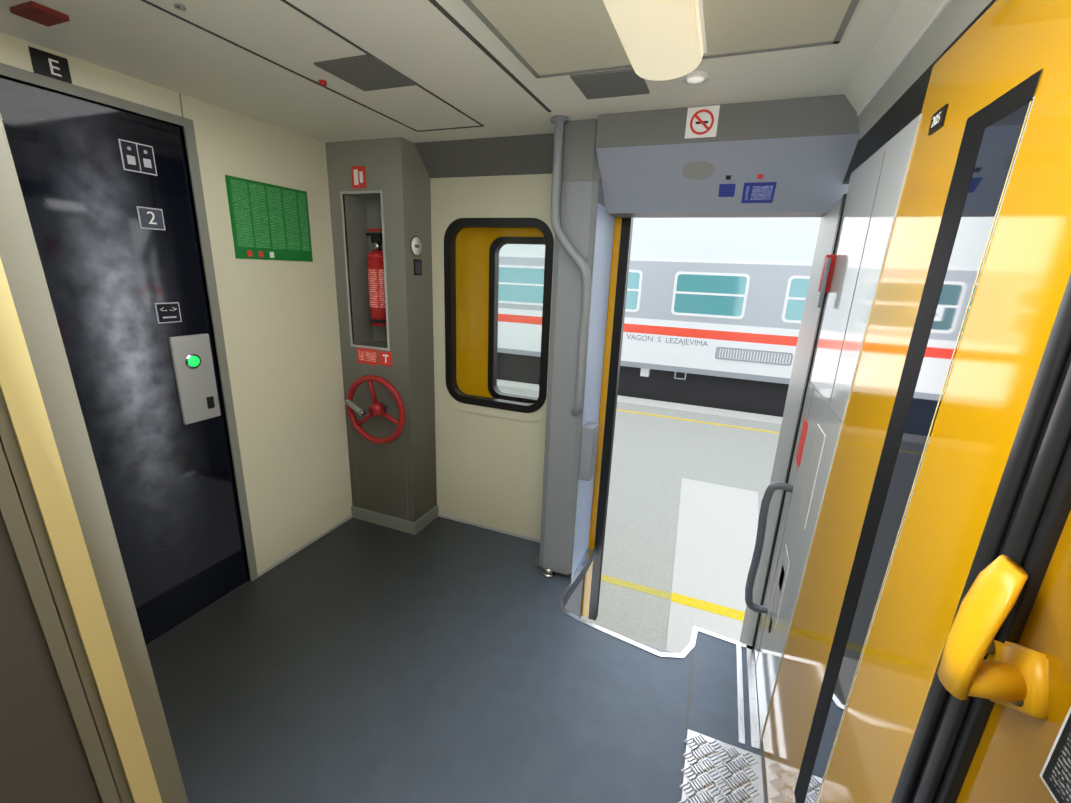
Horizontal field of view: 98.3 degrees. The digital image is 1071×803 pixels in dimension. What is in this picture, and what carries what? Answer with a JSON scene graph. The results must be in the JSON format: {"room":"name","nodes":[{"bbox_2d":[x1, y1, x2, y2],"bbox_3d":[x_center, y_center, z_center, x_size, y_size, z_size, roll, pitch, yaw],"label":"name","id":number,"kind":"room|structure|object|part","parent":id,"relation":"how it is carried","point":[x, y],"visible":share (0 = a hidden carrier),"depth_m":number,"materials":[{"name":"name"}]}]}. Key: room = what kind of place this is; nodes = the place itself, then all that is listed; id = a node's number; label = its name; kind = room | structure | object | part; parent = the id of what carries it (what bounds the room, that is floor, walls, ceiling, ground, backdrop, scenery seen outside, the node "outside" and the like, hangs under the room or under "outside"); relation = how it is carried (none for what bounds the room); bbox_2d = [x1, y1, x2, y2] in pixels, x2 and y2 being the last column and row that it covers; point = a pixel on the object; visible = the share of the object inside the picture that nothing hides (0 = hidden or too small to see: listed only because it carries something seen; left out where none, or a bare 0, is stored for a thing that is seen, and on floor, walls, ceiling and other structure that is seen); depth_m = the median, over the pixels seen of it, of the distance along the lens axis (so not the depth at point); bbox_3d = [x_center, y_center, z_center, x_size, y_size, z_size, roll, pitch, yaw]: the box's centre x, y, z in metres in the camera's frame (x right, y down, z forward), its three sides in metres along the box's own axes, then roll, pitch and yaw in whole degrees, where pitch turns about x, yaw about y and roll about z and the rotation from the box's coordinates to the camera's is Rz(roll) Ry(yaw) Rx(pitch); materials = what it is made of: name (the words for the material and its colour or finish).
{"room":"train vestibule","nodes":[
{"label":"train vestibule","id":0,"kind":"room"},
{"bbox_2d":[0,32,351,580],"bbox_3d":[-1.483,-0.071,1.754,0.067,2.110,2.520,8,17,20],"label":"wall","id":1,"kind":"structure","parent":0,"point":[280,324],"depth_m":2.20,"materials":[{"name":"beige plastic"}]},
{"bbox_2d":[48,58,61,76],"bbox_3d":[-1.448,-1.006,1.394,0.001,0.041,0.024,8,17,20],"label":"letter","id":2,"kind":"object","parent":1,"relation":"in","point":[51,66],"visible":1,"depth_m":1.39,"materials":[{"name":"white"}]},
{"bbox_2d":[0,77,247,644],"bbox_3d":[-1.532,0.023,1.633,0.010,1.986,0.836,8,17,20],"label":"door","id":3,"kind":"structure","parent":1,"relation":"in","point":[114,272],"depth_m":1.70,"materials":[{"name":"black glass"}]},
{"bbox_2d":[120,140,139,170],"bbox_3d":[-1.406,-0.851,1.606,0.003,0.088,0.046,8,17,20],"label":"sign","id":4,"kind":"object","parent":3,"relation":"attached to","point":[126,151],"visible":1,"depth_m":1.60,"materials":[{"name":"black plastic"}]},
{"bbox_2d":[127,155,135,164],"bbox_3d":[-1.404,-0.839,1.608,0.001,0.028,0.024,8,17,20],"label":"bar","id":5,"kind":"object","parent":3,"relation":"attached to","point":[131,160],"visible":1,"depth_m":1.61,"materials":[{"name":"grey"}]},
{"bbox_2d":[118,139,156,175],"bbox_3d":[-1.397,-0.857,1.628,0.002,0.096,0.104,8,17,20],"label":"sign frame","id":6,"kind":"object","parent":3,"relation":"attached to","point":[140,171],"visible":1,"depth_m":1.62,"materials":[{"name":"grey"}]},
{"bbox_2d":[137,144,155,173],"bbox_3d":[-1.387,-0.863,1.651,0.003,0.088,0.046,8,17,20],"label":"sign","id":7,"kind":"object","parent":3,"relation":"attached to","point":[142,154],"visible":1,"depth_m":1.65,"materials":[{"name":"black"}]},
{"bbox_2d":[143,158,151,167],"bbox_3d":[-1.386,-0.851,1.653,0.001,0.028,0.024,8,17,20],"label":"bar","id":8,"kind":"object","parent":3,"relation":"attached to","point":[147,162],"visible":1,"depth_m":1.65,"materials":[{"name":"grey"}]},
{"bbox_2d":[136,206,164,229],"bbox_3d":[-1.402,-0.667,1.689,0.002,0.074,0.082,8,17,20],"label":"sign frame","id":9,"kind":"object","parent":3,"relation":"attached to","point":[140,220],"visible":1,"depth_m":1.68,"materials":[{"name":"grey"}]},
{"bbox_2d":[138,208,163,228],"bbox_3d":[-1.401,-0.667,1.689,0.003,0.066,0.074,8,17,20],"label":"plate","id":10,"kind":"object","parent":3,"relation":"attached to","point":[145,218],"visible":1,"depth_m":1.69,"materials":[{"name":"grey"}]},
{"bbox_2d":[147,211,156,223],"bbox_3d":[-1.399,-0.670,1.688,0.001,0.043,0.027,8,17,20],"label":"sign","id":11,"kind":"object","parent":3,"relation":"attached to","point":[152,219],"visible":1,"depth_m":1.69,"materials":[{"name":"white"}]},
{"bbox_2d":[155,302,181,323],"bbox_3d":[-1.414,-0.342,1.784,0.002,0.076,0.084,8,17,20],"label":"sign frame","id":12,"kind":"object","parent":3,"relation":"attached to","point":[167,303],"visible":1,"depth_m":1.78,"materials":[{"name":"grey"}]},
{"bbox_2d":[156,303,180,321],"bbox_3d":[-1.414,-0.342,1.784,0.003,0.068,0.076,8,17,20],"label":"plate","id":13,"kind":"object","parent":3,"relation":"attached to","point":[167,313],"visible":1,"depth_m":1.78,"materials":[{"name":"black plastic"}]},
{"bbox_2d":[185,354,200,368],"bbox_3d":[-1.386,-0.163,1.874,0.004,0.060,0.060,8,17,20],"label":"ring","id":14,"kind":"object","parent":3,"relation":"attached to","point":[186,360],"visible":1,"depth_m":1.86,"materials":[{"name":"silver metal"}]},
{"bbox_2d":[188,356,199,366],"bbox_3d":[-1.384,-0.163,1.873,0.008,0.044,0.044,8,17,20],"label":"button","id":15,"kind":"object","parent":3,"relation":"attached to","point":[193,361],"visible":1,"depth_m":1.87,"materials":[{"name":"green plastic"}]},
{"bbox_2d":[206,396,214,408],"bbox_3d":[-1.377,0.004,1.963,0.004,0.050,0.027,8,17,20],"label":"lock","id":16,"kind":"object","parent":3,"relation":"attached to","point":[210,402],"visible":1,"depth_m":1.96,"materials":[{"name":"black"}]},
{"bbox_2d":[0,63,257,581],"bbox_3d":[-1.526,0.009,1.626,0.038,2.020,0.910,8,17,20],"label":"door frame","id":17,"kind":"structure","parent":1,"relation":"attached to","point":[42,81],"depth_m":1.85,"materials":[{"name":"grey metal"}]},
{"bbox_2d":[179,93,183,116],"bbox_3d":[-1.316,-1.099,1.719,0.002,0.080,0.004,8,17,20],"label":"wall seam","id":18,"kind":"structure","parent":1,"relation":"in","point":[181,105],"depth_m":1.72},
{"bbox_3d":[-1.396,-0.094,1.905,0.018,0.358,0.149,8,17,20],"label":"button panel","id":19,"kind":"part","parent":1,"relation":"part of","materials":[{"name":"grey"}]},
{"bbox_2d":[247,250,252,256],"bbox_3d":[-1.258,-0.651,2.038,0.001,0.026,0.022,8,17,20],"label":"square","id":20,"kind":"object","parent":1,"relation":"in","point":[249,252],"visible":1,"depth_m":2.04,"materials":[{"name":"red"}]},
{"bbox_2d":[225,175,312,261],"bbox_3d":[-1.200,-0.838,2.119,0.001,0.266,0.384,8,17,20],"label":"information board","id":21,"kind":"object","parent":1,"relation":"in","point":[269,217],"visible":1,"depth_m":2.10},
{"bbox_2d":[258,515,352,576],"bbox_3d":[-1.260,0.788,2.596,0.006,0.018,0.660,8,17,20],"label":"baseboard","id":22,"kind":"structure","parent":1,"relation":"attached to","point":[270,567],"depth_m":2.55,"materials":[{"name":"grey"}]},
{"bbox_2d":[0,0,903,142],"bbox_3d":[-0.328,-0.937,1.069,2.450,0.064,2.560,8,17,20],"label":"ceiling","id":23,"kind":"structure","parent":0,"point":[429,46],"depth_m":1.37,"materials":[{"name":"beige plastic"}]},
{"bbox_2d":[10,1,69,26],"bbox_3d":[-1.250,-0.978,1.168,0.100,0.013,0.070,8,17,20],"label":"tag","id":24,"kind":"object","parent":23,"relation":"attached to","point":[39,13],"visible":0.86,"depth_m":1.16,"materials":[{"name":"red"}]},
{"bbox_2d":[174,3,185,10],"bbox_3d":[-0.855,-0.949,1.113,0.024,0.007,0.024,8,17,20],"label":"screw","id":25,"kind":"object","parent":23,"relation":"attached to","point":[180,7],"visible":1,"depth_m":1.11,"materials":[{"name":"silver metal"}]},
{"bbox_2d":[141,0,416,131],"bbox_3d":[-0.927,-0.948,1.092,0.007,0.004,2.160,8,17,20],"label":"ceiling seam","id":26,"kind":"object","parent":23,"relation":"attached to","point":[198,26],"visible":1,"depth_m":1.36,"materials":[{"name":"grey"}]},
{"bbox_2d":[319,80,326,85],"bbox_3d":[-0.707,-1.060,1.540,0.024,0.013,0.024,8,17,20],"label":"ceiling detector","id":27,"kind":"object","parent":23,"relation":"attached to","point":[322,82],"visible":0.94,"depth_m":1.53,"materials":[{"name":"red paint"}]},
{"bbox_2d":[314,54,416,90],"bbox_3d":[-0.530,-1.034,1.462,0.215,0.007,0.220,8,17,20],"label":"ceiling vent","id":28,"kind":"object","parent":23,"relation":"in","point":[370,72],"visible":1,"depth_m":1.44,"materials":[{"name":"grey metal"}]},
{"bbox_2d":[281,0,483,125],"bbox_3d":[-0.622,-0.903,0.977,0.007,0.004,2.160,8,17,20],"label":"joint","id":29,"kind":"object","parent":23,"relation":"attached to","point":[332,31],"visible":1,"depth_m":1.25,"materials":[{"name":"grey"}]},
{"bbox_2d":[417,126,483,131],"bbox_3d":[-0.372,-1.181,2.004,0.330,0.004,0.007,8,17,20],"label":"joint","id":30,"kind":"object","parent":23,"relation":"attached to","point":[449,128],"visible":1,"depth_m":2.00,"materials":[{"name":"grey"}]},
{"bbox_2d":[428,0,550,111],"bbox_3d":[-0.329,-0.846,0.815,0.012,0.004,2.060,8,17,20],"label":"joint","id":31,"kind":"object","parent":23,"relation":"attached to","point":[443,11],"visible":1,"depth_m":1.26,"materials":[{"name":"grey"}]},
{"bbox_2d":[570,68,649,99],"bbox_3d":[0.240,-1.003,1.465,0.210,0.007,0.195,8,17,20],"label":"ceiling vent","id":32,"kind":"object","parent":23,"relation":"in","point":[614,83],"visible":0.86,"depth_m":1.45,"materials":[{"name":"grey metal"}]},
{"bbox_2d":[470,0,850,74],"bbox_3d":[0.050,-0.735,0.492,0.770,0.013,1.710,8,17,20],"label":"ceiling panel","id":33,"kind":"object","parent":23,"relation":"attached to","point":[543,37],"depth_m":1.10,"materials":[{"name":"beige plastic"}]},
{"bbox_2d":[603,0,703,80],"bbox_3d":[0.039,-0.698,0.490,0.184,0.058,1.680,8,17,20],"label":"ceiling lamp","id":34,"kind":"object","parent":33,"relation":"attached to","point":[661,39],"visible":1,"depth_m":1.04,"materials":[{"name":"white plastic"}]},
{"bbox_3d":[0.371,-0.938,1.266,0.800,0.015,0.015,8,17,20],"label":"frame","id":35,"kind":"part","parent":23,"relation":"part of","materials":[{"name":"white plastic"}]},
{"bbox_2d":[682,70,708,84],"bbox_3d":[0.479,-0.969,1.384,0.076,0.011,0.076,8,17,20],"label":"recessed light","id":36,"kind":"object","parent":23,"relation":"in","point":[704,74],"visible":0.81,"depth_m":1.36,"materials":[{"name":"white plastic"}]},
{"bbox_2d":[146,516,766,802],"bbox_3d":[-0.457,1.124,1.645,2.370,0.070,2.520,8,17,20],"label":"floor","id":37,"kind":"structure","parent":0,"point":[438,659],"depth_m":1.73,"materials":[{"name":"rubber"}]},
{"bbox_2d":[0,513,101,802],"bbox_3d":[-0.762,0.391,0.233,0.330,2.100,0.745,8,17,20],"label":"door","id":38,"kind":"structure","parent":37,"relation":"on","point":[43,758],"depth_m":0.45,"materials":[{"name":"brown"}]},
{"bbox_2d":[0,438,121,802],"bbox_3d":[-0.501,0.327,0.497,0.053,2.100,0.071,8,17,20],"label":"door frame trim","id":39,"kind":"structure","parent":38,"relation":"attached to","point":[17,526],"depth_m":0.45,"materials":[{"name":"grey"}]},
{"bbox_2d":[0,390,133,802],"bbox_3d":[-0.497,0.325,0.507,0.053,2.100,0.068,8,17,20],"label":"column","id":40,"kind":"structure","parent":38,"relation":"attached to","point":[13,455],"depth_m":0.46,"materials":[{"name":"grey"}]},
{"bbox_2d":[0,258,161,802],"bbox_3d":[-0.489,0.321,0.521,0.056,2.100,0.080,8,17,20],"label":"door frame","id":41,"kind":"structure","parent":38,"relation":"attached to","point":[24,403],"depth_m":0.45,"materials":[{"name":"beige"}]},
{"bbox_2d":[0,114,188,802],"bbox_3d":[-0.482,0.315,0.543,0.053,2.100,0.084,8,17,20],"label":"door frame","id":42,"kind":"structure","parent":37,"relation":"on","point":[24,273],"depth_m":0.45,"materials":[{"name":"grey"}]},
{"bbox_2d":[325,137,438,534],"bbox_3d":[-0.839,-0.286,2.630,0.472,2.100,0.247,8,17,20],"label":"tall cabinet","id":43,"kind":"object","parent":37,"relation":"on","point":[383,184],"visible":1,"depth_m":2.52,"materials":[{"name":"grey metal"}]},
{"bbox_3d":[-0.886,-0.673,2.427,0.264,0.794,0.014,8,17,20],"label":"recess trim","id":44,"kind":"part","parent":43,"relation":"part of","materials":[{"name":"grey metal"}]},
{"bbox_2d":[345,375,405,443],"bbox_3d":[-0.868,0.044,2.537,0.390,0.390,0.131,8,17,20],"label":"handwheel","id":45,"kind":"object","parent":43,"relation":"attached to","point":[376,408],"visible":1,"depth_m":2.51,"materials":[{"name":"red metal"}]},
{"bbox_3d":[-0.986,0.034,2.532,0.125,0.087,0.037,8,17,20],"label":"knob","id":46,"kind":"part","parent":45,"relation":"part of","materials":[{"name":"grey metal"}]},
{"bbox_2d":[366,228,386,325],"bbox_3d":[-0.827,-0.663,2.510,0.165,0.512,0.142,8,17,20],"label":"fire extinguisher","id":47,"kind":"object","parent":43,"relation":"in","point":[376,281],"visible":0.58,"depth_m":2.46,"materials":[{"name":"red paint"}]},
{"bbox_3d":[-0.851,-0.882,2.448,0.095,0.015,0.024,8,17,20],"label":"lever","id":48,"kind":"part","parent":47,"relation":"part of","materials":[{"name":"black metal"}]},
{"bbox_3d":[-0.847,-0.905,2.441,0.090,0.012,0.024,8,17,20],"label":"lever","id":49,"kind":"part","parent":47,"relation":"part of","materials":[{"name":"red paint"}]},
{"bbox_2d":[543,570,554,577],"bbox_3d":[0.070,0.897,2.414,0.064,0.012,0.064,8,17,20],"label":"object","id":50,"kind":"structure","parent":37,"relation":"on","point":[548,576],"depth_m":2.39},
{"bbox_2d":[534,553,571,576],"bbox_3d":[0.148,0.842,2.572,0.210,0.040,0.310,8,17,20],"label":"plinth","id":51,"kind":"object","parent":37,"relation":"on","point":[536,562],"visible":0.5,"depth_m":2.46,"materials":[{"name":"grey metal"}]},
{"bbox_2d":[539,181,614,577],"bbox_3d":[0.154,-0.041,2.311,0.264,1.880,0.367,8,17,20],"label":"pillar","id":52,"kind":"structure","parent":37,"relation":"on","point":[587,221],"depth_m":2.15,"materials":[{"name":"grey metal"}]},
{"bbox_2d":[551,120,590,415],"bbox_3d":[0.151,-0.519,1.966,0.199,1.214,0.082,8,17,20],"label":"pipe","id":53,"kind":"object","parent":52,"relation":"attached to","point":[575,256],"depth_m":1.91,"materials":[{"name":"grey metal"}]},
{"bbox_2d":[550,115,568,123],"bbox_3d":[0.095,-1.104,1.814,0.072,0.012,0.072,8,17,20],"label":"flange","id":54,"kind":"object","parent":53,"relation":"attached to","point":[553,119],"visible":0.81,"depth_m":1.79,"materials":[{"name":"grey metal"}]},
{"bbox_2d":[578,421,598,480],"bbox_3d":[0.257,0.239,2.235,0.058,0.270,0.100,8,17,20],"label":"box","id":55,"kind":"object","parent":52,"relation":"attached to","point":[588,448],"visible":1,"depth_m":2.20,"materials":[{"name":"grey plastic"}]},
{"bbox_2d":[430,174,554,538],"bbox_3d":[-0.200,-0.236,2.544,0.810,2.100,0.070,8,17,20],"label":"wall","id":56,"kind":"structure","parent":0,"point":[489,466],"depth_m":2.63,"materials":[{"name":"beige plastic"}]},
{"bbox_2d":[415,133,553,177],"bbox_3d":[-0.201,-1.163,2.210,0.930,0.135,0.150,8,17,20],"label":"trim panel","id":57,"kind":"object","parent":56,"relation":"attached to","point":[515,155],"visible":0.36,"depth_m":2.21,"materials":[{"name":"grey plastic"}]},
{"bbox_2d":[438,513,539,542],"bbox_3d":[-0.298,0.766,2.818,0.710,0.018,0.006,8,17,20],"label":"baseboard","id":58,"kind":"structure","parent":56,"relation":"attached to","point":[490,528],"depth_m":2.81,"materials":[{"name":"grey"}]},
{"bbox_2d":[444,218,553,412],"bbox_3d":[-0.206,-0.448,2.475,0.620,0.995,0.050,8,17,20],"label":"seal","id":59,"kind":"object","parent":56,"relation":"in","point":[455,228],"visible":0.92,"depth_m":2.46,"materials":[{"name":"black rubber"}]},
{"bbox_2d":[561,119,601,183],"bbox_3d":[0.243,-1.045,2.010,0.164,0.220,0.355,8,17,20],"label":"pillar","id":60,"kind":"structure","parent":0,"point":[579,161],"depth_m":1.85,"materials":[{"name":"grey"}]},
{"bbox_2d":[754,69,1041,802],"bbox_3d":[0.782,0.290,1.261,0.070,1.860,1.040,8,17,20],"label":"wall","id":61,"kind":"structure","parent":0,"point":[1006,115],"depth_m":1.06,"materials":[{"name":"grey"}]},
{"bbox_2d":[752,194,846,647],"bbox_3d":[0.996,0.194,1.744,0.056,1.800,0.030,8,17,20],"label":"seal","id":62,"kind":"structure","parent":61,"relation":"attached to","point":[801,408],"depth_m":1.71,"materials":[{"name":"black rubber"}]},
{"bbox_2d":[756,152,884,663],"bbox_3d":[0.865,0.234,1.474,0.002,1.820,0.500,8,17,20],"label":"wall","id":63,"kind":"structure","parent":61,"relation":"attached to","point":[834,380],"depth_m":1.29,"materials":[{"name":"grey"}]},
{"bbox_2d":[745,482,792,613],"bbox_3d":[0.877,0.560,1.756,0.094,0.557,0.028,8,17,20],"label":"handle","id":64,"kind":"object","parent":63,"relation":"attached to","point":[761,529],"depth_m":1.75,"materials":[{"name":"grey metal"}]},
{"bbox_2d":[768,617,771,632],"bbox_3d":[0.862,0.820,1.700,0.004,0.050,0.025,8,17,20],"label":"keyhole","id":65,"kind":"object","parent":63,"relation":"attached to","point":[770,625],"visible":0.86,"depth_m":1.69,"materials":[{"name":"black metal"}]},
{"bbox_2d":[772,544,789,627],"bbox_3d":[0.862,0.647,1.629,0.002,0.260,0.120,8,17,20],"label":"panel","id":66,"kind":"object","parent":63,"relation":"in","point":[778,594],"visible":1,"depth_m":1.62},
{"bbox_2d":[779,565,784,591],"bbox_3d":[0.863,0.618,1.621,0.002,0.080,0.060,8,17,20],"label":"sign","id":67,"kind":"object","parent":63,"relation":"attached to","point":[781,575],"visible":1,"depth_m":1.62,"materials":[{"name":"black plastic"}]},
{"bbox_2d":[796,417,807,466],"bbox_3d":[0.933,0.143,1.622,0.002,0.160,0.080,8,17,20],"label":"sign","id":68,"kind":"object","parent":63,"relation":"attached to","point":[801,441],"visible":1,"depth_m":1.61,"materials":[{"name":"red plastic"}]},
{"bbox_2d":[799,424,824,528],"bbox_3d":[0.843,0.228,1.415,0.002,0.300,0.120,8,17,20],"label":"panel","id":69,"kind":"object","parent":63,"relation":"in","point":[813,466],"visible":1,"depth_m":1.41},
{"bbox_2d":[817,257,831,307],"bbox_3d":[0.947,-0.389,1.518,0.012,0.160,0.012,8,17,20],"label":"grip","id":70,"kind":"object","parent":61,"relation":"in","point":[824,282],"visible":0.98,"depth_m":1.51,"materials":[{"name":"grey metal"}]},
{"bbox_2d":[762,0,1070,802],"bbox_3d":[0.682,0.318,0.954,0.040,1.925,0.810,8,17,20],"label":"door","id":71,"kind":"structure","parent":61,"relation":"attached to","point":[997,49],"depth_m":0.70,"materials":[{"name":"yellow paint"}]},
{"bbox_2d":[794,103,990,802],"bbox_3d":[0.649,0.259,0.904,0.001,1.462,0.080,8,17,20],"label":"window frame","id":72,"kind":"structure","parent":71,"relation":"attached to","point":[963,172],"depth_m":0.84,"materials":[{"name":"black"}]},
{"bbox_2d":[815,101,1031,802],"bbox_3d":[0.602,0.305,0.798,0.001,1.428,0.063,8,17,20],"label":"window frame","id":73,"kind":"structure","parent":71,"relation":"attached to","point":[928,434],"depth_m":0.71,"materials":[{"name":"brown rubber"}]},
{"bbox_2d":[931,112,940,127],"bbox_3d":[0.742,-0.522,0.858,0.001,0.018,0.036,8,17,20],"label":"sign lettering","id":74,"kind":"object","parent":71,"relation":"attached to","point":[935,119],"visible":1,"depth_m":0.86,"materials":[{"name":"white paint"}]},
{"bbox_2d":[928,104,948,134],"bbox_3d":[0.745,-0.521,0.857,0.004,0.035,0.060,8,17,20],"label":"sign","id":75,"kind":"object","parent":71,"relation":"attached to","point":[940,123],"visible":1,"depth_m":0.84,"materials":[{"name":"black plastic"}]},
{"bbox_2d":[891,274,1070,802],"bbox_3d":[0.503,0.422,0.554,0.058,1.925,0.090,8,17,20],"label":"seal","id":76,"kind":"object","parent":71,"relation":"attached to","point":[1027,516],"depth_m":0.47,"materials":[{"name":"black rubber"}]},
{"bbox_2d":[937,555,1027,699],"bbox_3d":[0.438,0.220,0.456,0.050,0.122,0.078,8,17,20],"label":"grip","id":77,"kind":"object","parent":76,"relation":"attached to","point":[988,602],"visible":1,"depth_m":0.45,"materials":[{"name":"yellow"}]},
{"bbox_2d":[968,659,1026,702],"bbox_3d":[0.438,0.270,0.450,0.049,0.040,0.034,7,16,17],"label":"boss","id":78,"kind":"object","parent":77,"relation":"attached to","point":[1000,681],"visible":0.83,"depth_m":0.44,"materials":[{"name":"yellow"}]},
{"bbox_2d":[987,641,994,653],"bbox_3d":[0.475,0.256,0.485,0.004,0.014,0.015,8,17,20],"label":"screw","id":79,"kind":"object","parent":76,"relation":"in","point":[991,649],"visible":0.44,"depth_m":0.48,"materials":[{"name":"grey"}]},
{"bbox_2d":[843,0,995,183],"bbox_3d":[0.738,-0.647,0.704,0.038,0.240,2.560,8,17,20],"label":"wall","id":80,"kind":"structure","parent":0,"point":[902,112],"depth_m":1.14,"materials":[{"name":"grey plastic"}]},
{"bbox_2d":[596,94,858,645],"bbox_3d":[0.683,0.177,2.128,0.910,2.600,0.435,8,17,20],"label":"door frame","id":81,"kind":"structure","parent":80,"relation":"attached to","point":[783,158],"depth_m":1.73,"materials":[{"name":"grey metal"}]},
{"bbox_2d":[845,0,944,112],"bbox_3d":[0.607,-0.692,0.512,0.049,0.060,2.140,8,17,20],"label":"cove","id":82,"kind":"object","parent":80,"relation":"attached to","point":[910,20],"visible":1,"depth_m":1.11,"materials":[{"name":"beige plastic"}]},
{"bbox_2d":[858,0,991,139],"bbox_3d":[0.635,-0.623,0.519,0.018,0.075,2.140,8,17,20],"label":"wall","id":83,"kind":"structure","parent":80,"relation":"attached to","point":[954,19],"depth_m":0.99,"materials":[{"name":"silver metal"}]},
{"bbox_2d":[857,0,949,115],"bbox_3d":[0.628,-0.660,0.512,0.005,0.008,2.140,8,17,20],"label":"trim","id":84,"kind":"structure","parent":83,"relation":"attached to","point":[931,21],"depth_m":1.05,"materials":[{"name":"white metal"}]},
{"bbox_2d":[956,510,1070,802],"bbox_3d":[0.353,0.524,0.170,0.042,1.925,0.760,8,17,20],"label":"wall","id":85,"kind":"structure","parent":80,"relation":"attached to","point":[1014,748],"depth_m":0.43,"materials":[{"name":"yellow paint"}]},
{"bbox_2d":[986,640,1048,719],"bbox_3d":[0.472,0.270,0.460,0.012,0.087,0.097,8,17,20],"label":"plate","id":86,"kind":"object","parent":85,"relation":"attached to","point":[1031,665],"visible":0.6,"depth_m":0.43,"materials":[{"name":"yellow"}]},
{"bbox_2d":[1012,700,1023,706],"bbox_3d":[0.454,0.279,0.437,0.004,0.014,0.015,8,17,20],"label":"screw","id":87,"kind":"object","parent":85,"relation":"attached to","point":[1019,703],"visible":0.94,"depth_m":0.43,"materials":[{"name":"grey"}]},
{"bbox_3d":[0.435,0.299,0.357,0.002,0.098,0.096,8,17,20],"label":"sign leaf label edge","id":88,"kind":"part","parent":85,"relation":"part of","materials":[{"name":"white plastic"}]},
{"bbox_2d":[1042,713,1070,802],"bbox_3d":[0.434,0.299,0.357,0.002,0.090,0.088,8,17,20],"label":"label","id":89,"kind":"object","parent":85,"relation":"attached to","point":[1060,744],"visible":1,"depth_m":0.40,"materials":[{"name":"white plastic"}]},
{"label":"outside","id":90,"kind":"structure","parent":0,"visible":0},
{"bbox_2d":[455,218,672,652],"bbox_3d":[-0.275,0.227,2.441,2.790,2.500,0.710,8,17,20],"label":"door leaf","id":91,"kind":"structure","parent":90,"point":[583,600],"depth_m":2.56,"materials":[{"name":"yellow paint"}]},
{"bbox_2d":[497,379,929,779],"bbox_3d":[1.431,0.179,9.526,60.000,0.557,13.000,8,17,20],"label":"platform","id":92,"kind":"object","parent":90,"point":[689,485],"visible":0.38,"depth_m":4.86,"materials":[{"name":"concrete"}]},
{"bbox_2d":[497,205,1001,436],"bbox_3d":[2.209,-2.092,10.709,60.000,4.050,2.822,8,17,20],"label":"train","id":93,"kind":"object","parent":92,"relation":"on","point":[714,308],"visible":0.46,"depth_m":8.89,"materials":[{"name":"grey metal"}]},
{"bbox_2d":[715,346,793,365],"bbox_3d":[4.088,-0.854,8.703,1.320,0.240,0.010,8,17,20],"label":"grille","id":94,"kind":"object","parent":93,"relation":"attached to","point":[731,354],"depth_m":8.70,"materials":[{"name":"grey metal"}]}
]}

